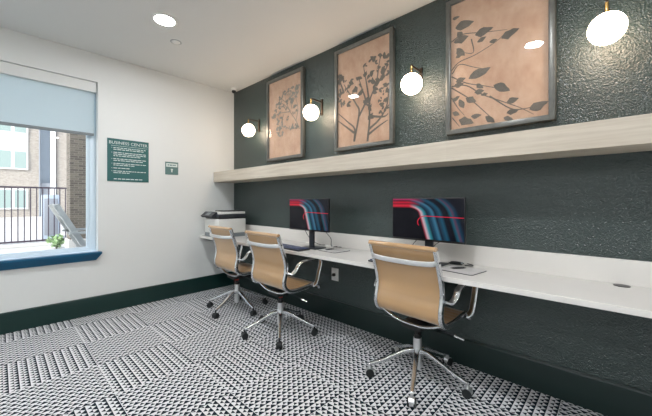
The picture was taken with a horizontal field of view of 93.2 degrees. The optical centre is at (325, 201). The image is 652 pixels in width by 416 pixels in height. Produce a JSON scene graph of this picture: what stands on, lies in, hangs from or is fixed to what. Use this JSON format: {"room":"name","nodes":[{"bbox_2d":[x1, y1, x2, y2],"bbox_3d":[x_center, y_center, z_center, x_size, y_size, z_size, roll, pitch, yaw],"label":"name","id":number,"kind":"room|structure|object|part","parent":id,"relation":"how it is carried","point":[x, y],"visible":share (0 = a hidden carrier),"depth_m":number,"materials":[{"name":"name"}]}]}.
{"room":"business center","nodes":[
{"label":"business center","id":0,"kind":"room"},
{"bbox_2d":[0,27,233,312],"bbox_3d":[-3.315,-0.189,2.502,0.160,2.778,5.600,0,0,43],"label":"wall","id":1,"kind":"structure","parent":0,"point":[148,233],"depth_m":3.64,"materials":[{"name":"white paint"}]},
{"bbox_2d":[0,83,97,259],"bbox_3d":[-3.061,-0.352,2.769,0.154,1.855,1.638,0,0,43],"label":"window","id":2,"kind":"structure","parent":1,"relation":"in","point":[91,141],"depth_m":3.34,"materials":[{"name":"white plastic"}]},
{"bbox_3d":[-3.098,-0.355,2.807,0.038,1.740,1.523,0,0,43],"label":"sash","id":3,"kind":"part","parent":2,"relation":"part of","materials":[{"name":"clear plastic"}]},
{"bbox_2d":[0,61,95,135],"bbox_3d":[-3.049,-0.992,2.763,0.080,0.573,1.605,0,0,43],"label":"roller blind","id":4,"kind":"object","parent":2,"relation":"attached to","point":[32,98],"visible":1,"depth_m":3.04,"materials":[{"name":"blue fabric"}]},
{"bbox_2d":[0,251,101,270],"bbox_3d":[-2.982,0.577,2.688,0.070,0.090,1.688,0,0,43],"label":"trim","id":5,"kind":"structure","parent":1,"relation":"attached to","point":[10,264],"depth_m":2.98,"materials":[{"name":"blue paint"}]},
{"bbox_2d":[0,271,232,334],"bbox_3d":[-3.251,1.105,2.441,0.016,0.190,5.600,0,0,43],"label":"baseboard","id":6,"kind":"structure","parent":1,"relation":"attached to","point":[18,320],"depth_m":3.33,"materials":[{"name":"teal paint"}]},
{"bbox_2d":[107,138,148,182],"bbox_3d":[-2.247,-0.461,3.514,0.009,0.472,0.410,0,0,43],"label":"wall sign","id":7,"kind":"object","parent":1,"relation":"attached to","point":[127,160],"visible":1,"depth_m":3.50,"materials":[{"name":"teal plastic"}]},
{"bbox_2d":[165,162,177,174],"bbox_3d":[-1.927,-0.413,3.855,0.008,0.157,0.154,0,0,43],"label":"plaque","id":8,"kind":"object","parent":1,"relation":"attached to","point":[171,168],"visible":1,"depth_m":3.85,"materials":[{"name":"teal"}]},
{"bbox_2d":[0,0,434,91],"bbox_3d":[-0.510,-1.638,-0.135,7.860,0.120,5.800,0,0,43],"label":"ceiling","id":9,"kind":"structure","parent":0,"point":[225,45],"depth_m":2.80,"materials":[{"name":"white paint"}]},
{"bbox_2d":[151,12,177,26],"bbox_3d":[-1.400,-1.573,2.678,0.204,0.010,0.204,0,0,43],"label":"recessed light","id":10,"kind":"object","parent":9,"relation":"in","point":[163,19],"visible":1,"depth_m":2.66,"materials":[{"name":"white plastic"}]},
{"bbox_2d":[170,39,180,44],"bbox_3d":[-1.485,-1.575,3.052,0.100,0.007,0.100,0,0,43],"label":"sprinkler cover","id":11,"kind":"object","parent":9,"relation":"attached to","point":[177,42],"visible":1,"depth_m":3.04,"materials":[{"name":"white plastic"}]},
{"bbox_2d":[0,284,605,415],"bbox_3d":[-0.510,1.250,-0.135,7.860,0.100,5.800,0,0,43],"label":"floor","id":12,"kind":"structure","parent":0,"point":[166,357],"depth_m":2.17,"materials":[{"name":"carpet"}]},
{"bbox_2d":[207,225,267,318],"bbox_3d":[-0.988,0.733,3.440,0.665,0.934,0.676,0,0,37],"label":"office chair","id":13,"kind":"object","parent":12,"relation":"on","point":[227,256],"visible":0.8,"depth_m":3.37,"materials":[{"name":"beige leather"}]},
{"bbox_3d":[-1.165,1.061,3.479,0.311,0.133,0.036,0,0,7],"label":"leg","id":14,"kind":"part","parent":13,"relation":"part of","materials":[{"name":"silver metal"}]},
{"bbox_3d":[-1.069,1.061,3.304,0.036,0.133,0.311,0,0,25],"label":"leg","id":15,"kind":"part","parent":13,"relation":"part of","materials":[{"name":"silver metal"}]},
{"bbox_3d":[-1.142,0.540,3.649,0.025,0.522,0.507,0,0,45],"label":"rail","id":16,"kind":"part","parent":13,"relation":"part of","materials":[{"name":"silver metal"}]},
{"bbox_3d":[-0.805,0.540,3.312,0.025,0.522,0.507,0,0,45],"label":"rail","id":17,"kind":"part","parent":13,"relation":"part of","materials":[{"name":"silver metal"}]},
{"bbox_3d":[-1.153,0.633,3.691,0.074,0.270,0.372,0,0,45],"label":"armrest","id":18,"kind":"part","parent":13,"relation":"part of","materials":[{"name":"silver metal"}]},
{"bbox_3d":[-0.762,0.633,3.301,0.074,0.270,0.372,0,0,45],"label":"armrest","id":19,"kind":"part","parent":13,"relation":"part of","materials":[{"name":"silver metal"}]},
{"bbox_3d":[-0.875,1.061,3.339,0.311,0.132,0.039,0,0,45],"label":"leg","id":20,"kind":"part","parent":13,"relation":"part of","materials":[{"name":"silver metal"}]},
{"bbox_3d":[-0.847,1.061,3.539,0.311,0.133,0.036,0,0,-29],"label":"leg","id":21,"kind":"part","parent":13,"relation":"part of","materials":[{"name":"silver metal"}]},
{"bbox_2d":[241,230,322,348],"bbox_3d":[-0.428,0.733,2.848,0.663,0.934,0.679,0,0,44],"label":"office chair","id":22,"kind":"object","parent":12,"relation":"on","point":[270,263],"visible":0.98,"depth_m":2.74,"materials":[{"name":"beige leather"}]},
{"bbox_3d":[-0.566,0.540,3.021,0.025,0.522,0.507,0,0,44],"label":"rail","id":23,"kind":"part","parent":22,"relation":"part of","materials":[{"name":"silver metal"}]},
{"bbox_3d":[-0.572,1.061,2.760,0.311,0.133,0.036,0,0,-25],"label":"leg","id":24,"kind":"part","parent":22,"relation":"part of","materials":[{"name":"silver metal"}]},
{"bbox_3d":[-0.533,1.061,2.956,0.036,0.133,0.311,0,0,-43],"label":"leg","id":25,"kind":"part","parent":22,"relation":"part of","materials":[{"name":"silver metal"}]},
{"bbox_3d":[-0.398,1.061,2.663,0.036,0.133,0.311,0,0,-7],"label":"leg","id":26,"kind":"part","parent":22,"relation":"part of","materials":[{"name":"silver metal"}]},
{"bbox_3d":[-0.335,1.061,2.980,0.036,0.133,0.311,0,0,29],"label":"leg","id":27,"kind":"part","parent":22,"relation":"part of","materials":[{"name":"silver metal"}]},
{"bbox_3d":[-0.225,0.540,2.688,0.025,0.522,0.507,0,0,44],"label":"rail","id":28,"kind":"part","parent":22,"relation":"part of","materials":[{"name":"silver metal"}]},
{"bbox_3d":[-0.251,1.061,2.799,0.311,0.133,0.036,0,0,11],"label":"leg","id":29,"kind":"part","parent":22,"relation":"part of","materials":[{"name":"silver metal"}]},
{"bbox_3d":[-0.183,0.633,2.678,0.074,0.270,0.372,0,0,44],"label":"armrest","id":30,"kind":"part","parent":22,"relation":"part of","materials":[{"name":"silver metal"}]},
{"bbox_2d":[366,240,478,408],"bbox_3d":[0.641,0.733,2.096,0.674,0.934,0.667,0,0,-43],"label":"office chair","id":31,"kind":"object","parent":12,"relation":"on","point":[409,281],"visible":0.96,"depth_m":1.99,"materials":[{"name":"beige leather"}]},
{"bbox_3d":[0.485,0.540,2.297,0.507,0.522,0.025,0,0,-43],"label":"rail","id":32,"kind":"part","parent":31,"relation":"part of","materials":[{"name":"silver metal"}]},
{"bbox_3d":[0.453,1.061,2.113,0.311,0.133,0.036,0,0,4],"label":"leg","id":33,"kind":"part","parent":31,"relation":"part of","materials":[{"name":"silver metal"}]},
{"bbox_3d":[0.582,1.061,2.265,0.036,0.133,0.311,0,0,-14],"label":"leg","id":34,"kind":"part","parent":31,"relation":"part of","materials":[{"name":"silver metal"}]},
{"bbox_3d":[0.558,1.061,1.943,0.036,0.133,0.311,0,0,22],"label":"leg","id":35,"kind":"part","parent":31,"relation":"part of","materials":[{"name":"silver metal"}]},
{"bbox_3d":[0.767,1.061,2.190,0.311,0.133,0.036,0,0,-32],"label":"leg","id":36,"kind":"part","parent":31,"relation":"part of","materials":[{"name":"silver metal"}]},
{"bbox_3d":[0.752,1.061,1.991,0.311,0.133,0.036,0,0,40],"label":"leg","id":37,"kind":"part","parent":31,"relation":"part of","materials":[{"name":"silver metal"}]},
{"bbox_3d":[0.808,0.540,1.948,0.507,0.522,0.025,0,0,-43],"label":"rail","id":38,"kind":"part","parent":31,"relation":"part of","materials":[{"name":"silver metal"}]},
{"bbox_3d":[0.850,0.633,1.935,0.372,0.270,0.074,0,0,-43],"label":"armrest","id":39,"kind":"part","parent":31,"relation":"part of","materials":[{"name":"silver metal"}]},
{"bbox_2d":[234,0,651,392],"bbox_3d":[1.442,-0.189,1.941,7.860,2.778,0.100,0,0,43],"label":"wall","id":40,"kind":"structure","parent":0,"point":[593,205],"depth_m":2.03,"materials":[{"name":"grey paint"}]},
{"bbox_2d":[242,119,259,136],"bbox_3d":[-0.952,-0.952,3.943,0.236,0.252,0.160,0,0,-24],"label":"wall sconce","id":41,"kind":"object","parent":40,"relation":"attached to","point":[248,130],"visible":1,"depth_m":3.88,"materials":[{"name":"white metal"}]},
{"bbox_3d":[-0.987,-0.906,3.928,0.160,0.160,0.160,0,0,43],"label":"globe","id":42,"kind":"part","parent":41,"relation":"part of","materials":[{"name":"white glass"}]},
{"bbox_2d":[267,66,304,161],"bbox_3d":[-0.488,-0.998,3.655,0.668,1.000,0.045,0,0,43],"label":"framed picture","id":43,"kind":"object","parent":40,"relation":"attached to","point":[286,92],"visible":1,"depth_m":3.63,"materials":[{"name":"beige paper"}]},
{"bbox_2d":[303,98,322,120],"bbox_3d":[-0.118,-0.952,3.159,0.236,0.252,0.160,0,0,-24],"label":"wall sconce","id":44,"kind":"object","parent":40,"relation":"attached to","point":[310,112],"visible":1,"depth_m":3.10,"materials":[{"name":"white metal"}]},
{"bbox_3d":[-0.152,-0.906,3.143,0.160,0.160,0.160,0,0,43],"label":"globe","id":45,"kind":"part","parent":44,"relation":"part of","materials":[{"name":"white glass"}]},
{"bbox_2d":[332,268,338,280],"bbox_3d":[0.091,0.741,3.135,0.092,0.128,0.009,0,0,43],"label":"wall outlet","id":46,"kind":"object","parent":40,"relation":"attached to","point":[334,270],"visible":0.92,"depth_m":3.12,"materials":[{"name":"white plastic"}]},
{"bbox_2d":[334,26,394,151],"bbox_3d":[0.340,-0.998,2.876,0.668,1.000,0.045,0,0,43],"label":"framed picture","id":47,"kind":"object","parent":40,"relation":"attached to","point":[364,70],"visible":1,"depth_m":2.84,"materials":[{"name":"paper"}]},
{"bbox_2d":[401,64,422,94],"bbox_3d":[0.695,-0.952,2.395,0.236,0.252,0.160,0,0,-24],"label":"wall sconce","id":48,"kind":"object","parent":40,"relation":"attached to","point":[411,84],"visible":1,"depth_m":2.33,"materials":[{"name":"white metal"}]},
{"bbox_3d":[0.660,-0.906,2.380,0.160,0.160,0.160,0,0,43],"label":"globe","id":49,"kind":"part","parent":48,"relation":"part of","materials":[{"name":"white glass"}]},
{"bbox_2d":[199,224,651,318],"bbox_3d":[1.108,0.399,1.834,7.199,0.166,0.511,0,0,43],"label":"desk","id":50,"kind":"object","parent":40,"relation":"attached to","point":[624,286],"visible":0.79,"depth_m":1.83,"materials":[{"name":"white laminate"}]},
{"bbox_2d":[201,210,245,236],"bbox_3d":[-1.349,0.284,4.045,0.392,0.336,0.437,0,0,43],"label":"printer","id":51,"kind":"object","parent":50,"relation":"on","point":[234,219],"visible":0.87,"depth_m":3.96,"materials":[{"name":"white plastic"}]},
{"bbox_3d":[-1.492,0.167,3.938,0.300,0.074,0.084,0,0,43],"label":"control panel","id":52,"kind":"part","parent":51,"relation":"part of","materials":[{"name":"grey plastic"}]},
{"bbox_2d":[205,232,244,236],"bbox_3d":[-1.330,0.423,4.066,0.376,0.057,0.366,0,0,43],"label":"paper tray","id":53,"kind":"object","parent":51,"relation":"on","point":[236,234],"depth_m":4.01,"materials":[{"name":"grey plastic"}]},
{"bbox_3d":[-1.325,0.145,4.072,0.380,0.031,0.355,0,0,43],"label":"scanner lid","id":54,"kind":"part","parent":51,"relation":"part of","materials":[{"name":"white plastic"}]},
{"bbox_2d":[282,243,309,251],"bbox_3d":[-0.352,0.442,2.989,0.144,0.020,0.444,0,0,-43],"label":"keyboard","id":55,"kind":"object","parent":50,"relation":"on","point":[286,246],"visible":0.76,"depth_m":2.90,"materials":[{"name":"grey plastic"}]},
{"bbox_2d":[289,199,329,249],"bbox_3d":[-0.123,0.213,3.000,0.544,0.478,0.151,0,0,43],"label":"monitor","id":56,"kind":"object","parent":50,"relation":"on","point":[311,215],"visible":0.93,"depth_m":2.94,"materials":[{"name":"black plastic"}]},
{"bbox_2d":[319,248,349,252],"bbox_3d":[0.073,0.450,2.850,0.208,0.004,0.238,0,0,-42],"label":"mat","id":57,"kind":"object","parent":50,"relation":"on","point":[335,250],"visible":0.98,"depth_m":2.82,"materials":[{"name":"grey plastic"}]},
{"bbox_2d":[393,197,465,266],"bbox_3d":[0.758,0.213,2.240,0.544,0.478,0.151,0,0,44],"label":"monitor","id":58,"kind":"object","parent":50,"relation":"on","point":[429,220],"visible":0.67,"depth_m":2.16,"materials":[{"name":"grey plastic"}]},
{"bbox_2d":[449,261,463,264],"bbox_3d":[0.935,0.442,2.212,0.111,0.021,0.064,0,0,43],"label":"coiled cable","id":59,"kind":"object","parent":50,"relation":"on","point":[450,262],"visible":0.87,"depth_m":2.20,"materials":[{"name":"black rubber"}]},
{"bbox_2d":[442,265,485,275],"bbox_3d":[0.893,0.450,2.029,0.208,0.004,0.238,0,0,-38],"label":"mat","id":60,"kind":"object","parent":50,"relation":"on","point":[467,271],"visible":0.78,"depth_m":2.00,"materials":[{"name":"grey plastic"}]},
{"bbox_2d":[451,262,472,268],"bbox_3d":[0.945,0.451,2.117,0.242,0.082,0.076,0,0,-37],"label":"mouse","id":61,"kind":"object","parent":60,"relation":"on","point":[461,262],"visible":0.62,"depth_m":2.09,"materials":[{"name":"black plastic"}]},
{"bbox_2d":[214,113,651,182],"bbox_3d":[1.177,-0.334,1.907,7.199,0.136,0.312,0,0,43],"label":"floating shelf","id":62,"kind":"object","parent":40,"relation":"attached to","point":[628,134],"visible":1,"depth_m":1.92,"materials":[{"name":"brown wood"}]},
{"bbox_2d":[233,272,651,415],"bbox_3d":[1.429,1.103,1.872,7.584,0.195,0.018,0,0,43],"label":"baseboard","id":63,"kind":"structure","parent":40,"relation":"attached to","point":[593,393],"depth_m":2.09,"materials":[{"name":"black paint"}]},
{"bbox_2d":[246,224,651,287],"bbox_3d":[1.277,0.384,2.013,7.199,0.136,0.020,0,0,43],"label":"backsplash","id":64,"kind":"structure","parent":40,"relation":"attached to","point":[603,269],"depth_m":2.01,"materials":[{"name":"white stone"}]},
{"bbox_2d":[446,0,555,135],"bbox_3d":[1.158,-0.998,2.108,0.668,1.000,0.045,0,0,43],"label":"framed picture","id":65,"kind":"object","parent":40,"relation":"attached to","point":[501,54],"visible":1,"depth_m":2.09,"materials":[{"name":"beige paper"}]},
{"bbox_2d":[587,0,627,45],"bbox_3d":[1.506,-0.952,1.632,0.236,0.252,0.160,0,0,-24],"label":"wall sconce","id":66,"kind":"object","parent":40,"relation":"attached to","point":[608,27],"visible":1,"depth_m":1.57,"materials":[{"name":"white glass"}]},
{"bbox_3d":[1.472,-1.014,1.617,0.040,0.064,0.040,0,0,43],"label":"stem","id":67,"kind":"part","parent":66,"relation":"part of","materials":[{"name":"gold metal"}]},
{"label":"outside","id":68,"kind":"structure","parent":0,"visible":0},
{"bbox_2d":[0,216,64,253],"bbox_3d":[-23.260,1.100,25.092,59.830,0.200,80.000,0,0,43],"label":"ground","id":69,"kind":"structure","parent":68,"point":[7,219],"depth_m":9.95,"materials":[{"name":"concrete"}]},
{"bbox_2d":[0,240,64,248],"bbox_3d":[-6.374,0.965,7.161,0.300,0.070,15.000,0,0,43],"label":"curb","id":70,"kind":"object","parent":69,"relation":"on","point":[31,244],"visible":0.07,"depth_m":6.76,"materials":[{"name":"grey concrete"}]},
{"bbox_2d":[0,186,65,243],"bbox_3d":[-6.717,0.285,6.797,0.056,1.290,8.000,0,0,43],"label":"metal fence","id":71,"kind":"object","parent":70,"relation":"on","point":[4,187],"visible":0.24,"depth_m":6.90,"materials":[{"name":"grey metal"}]},
{"bbox_3d":[-6.717,0.886,6.797,0.040,0.037,8.000,0,0,43],"label":"rail","id":72,"kind":"part","parent":71,"relation":"part of","materials":[{"name":"grey metal"}]},
{"bbox_3d":[-6.717,-0.314,6.797,0.040,0.037,8.000,0,0,43],"label":"rail","id":73,"kind":"part","parent":71,"relation":"part of","materials":[{"name":"grey metal"}]},
{"bbox_2d":[0,125,65,216],"bbox_3d":[-25.104,-3.950,18.590,6.450,9.900,40.400,0,0,43],"label":"apartment building","id":74,"kind":"structure","parent":69,"relation":"on","point":[29,157],"depth_m":20.21,"materials":[{"name":"beige brick"}]},
{"bbox_3d":[-21.202,-3.800,23.143,5.500,9.600,0.980,0,0,43],"label":"recessed panel","id":75,"kind":"part","parent":74,"relation":"part of","materials":[{"name":"blue"}]},
{"bbox_3d":[-18.662,-3.800,21.085,0.220,9.600,0.260,0,0,43],"label":"corner trim","id":76,"kind":"part","parent":74,"relation":"part of","materials":[{"name":"white paint"}]},
{"bbox_2d":[41,195,58,238],"bbox_3d":[-7.520,0.410,8.416,0.410,1.180,0.340,0,0,43],"label":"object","id":77,"kind":"object","parent":69,"relation":"on","point":[45,197],"visible":0.7,"depth_m":8.27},
{"bbox_3d":[-7.375,0.410,8.280,0.012,0.980,0.280,0,0,43],"label":"door","id":78,"kind":"part","parent":77,"relation":"part of","materials":[{"name":"grey paint"}]},
{"bbox_2d":[46,234,64,248],"bbox_3d":[-5.715,0.841,6.524,0.312,0.328,0.329,0,0,43],"label":"shrub","id":79,"kind":"object","parent":69,"relation":"on","point":[57,241],"visible":1,"depth_m":6.51,"materials":[{"name":"green plant"}]},
{"bbox_2d":[48,203,85,246],"bbox_3d":[-3.287,0.514,4.240,0.710,0.976,0.747,0,0,43],"label":"patio chair","id":80,"kind":"object","parent":69,"relation":"on","point":[72,231],"visible":0.44,"depth_m":3.95,"materials":[{"name":"grey wood"}]},
{"bbox_3d":[-3.462,0.400,4.506,0.090,0.025,0.600,0,0,43],"label":"armrest","id":81,"kind":"part","parent":80,"relation":"part of","materials":[{"name":"grey wood"}]},
{"bbox_3d":[-3.010,0.400,4.082,0.090,0.025,0.600,0,0,43],"label":"armrest","id":82,"kind":"part","parent":80,"relation":"part of","materials":[{"name":"grey wood"}]},
{"bbox_2d":[65,133,85,247],"bbox_3d":[-3.770,-1.100,5.077,0.390,4.200,0.770,0,0,43],"label":"brick pillar","id":83,"kind":"structure","parent":69,"relation":"on","point":[75,143],"depth_m":4.76,"materials":[{"name":"brick"}]}
]}

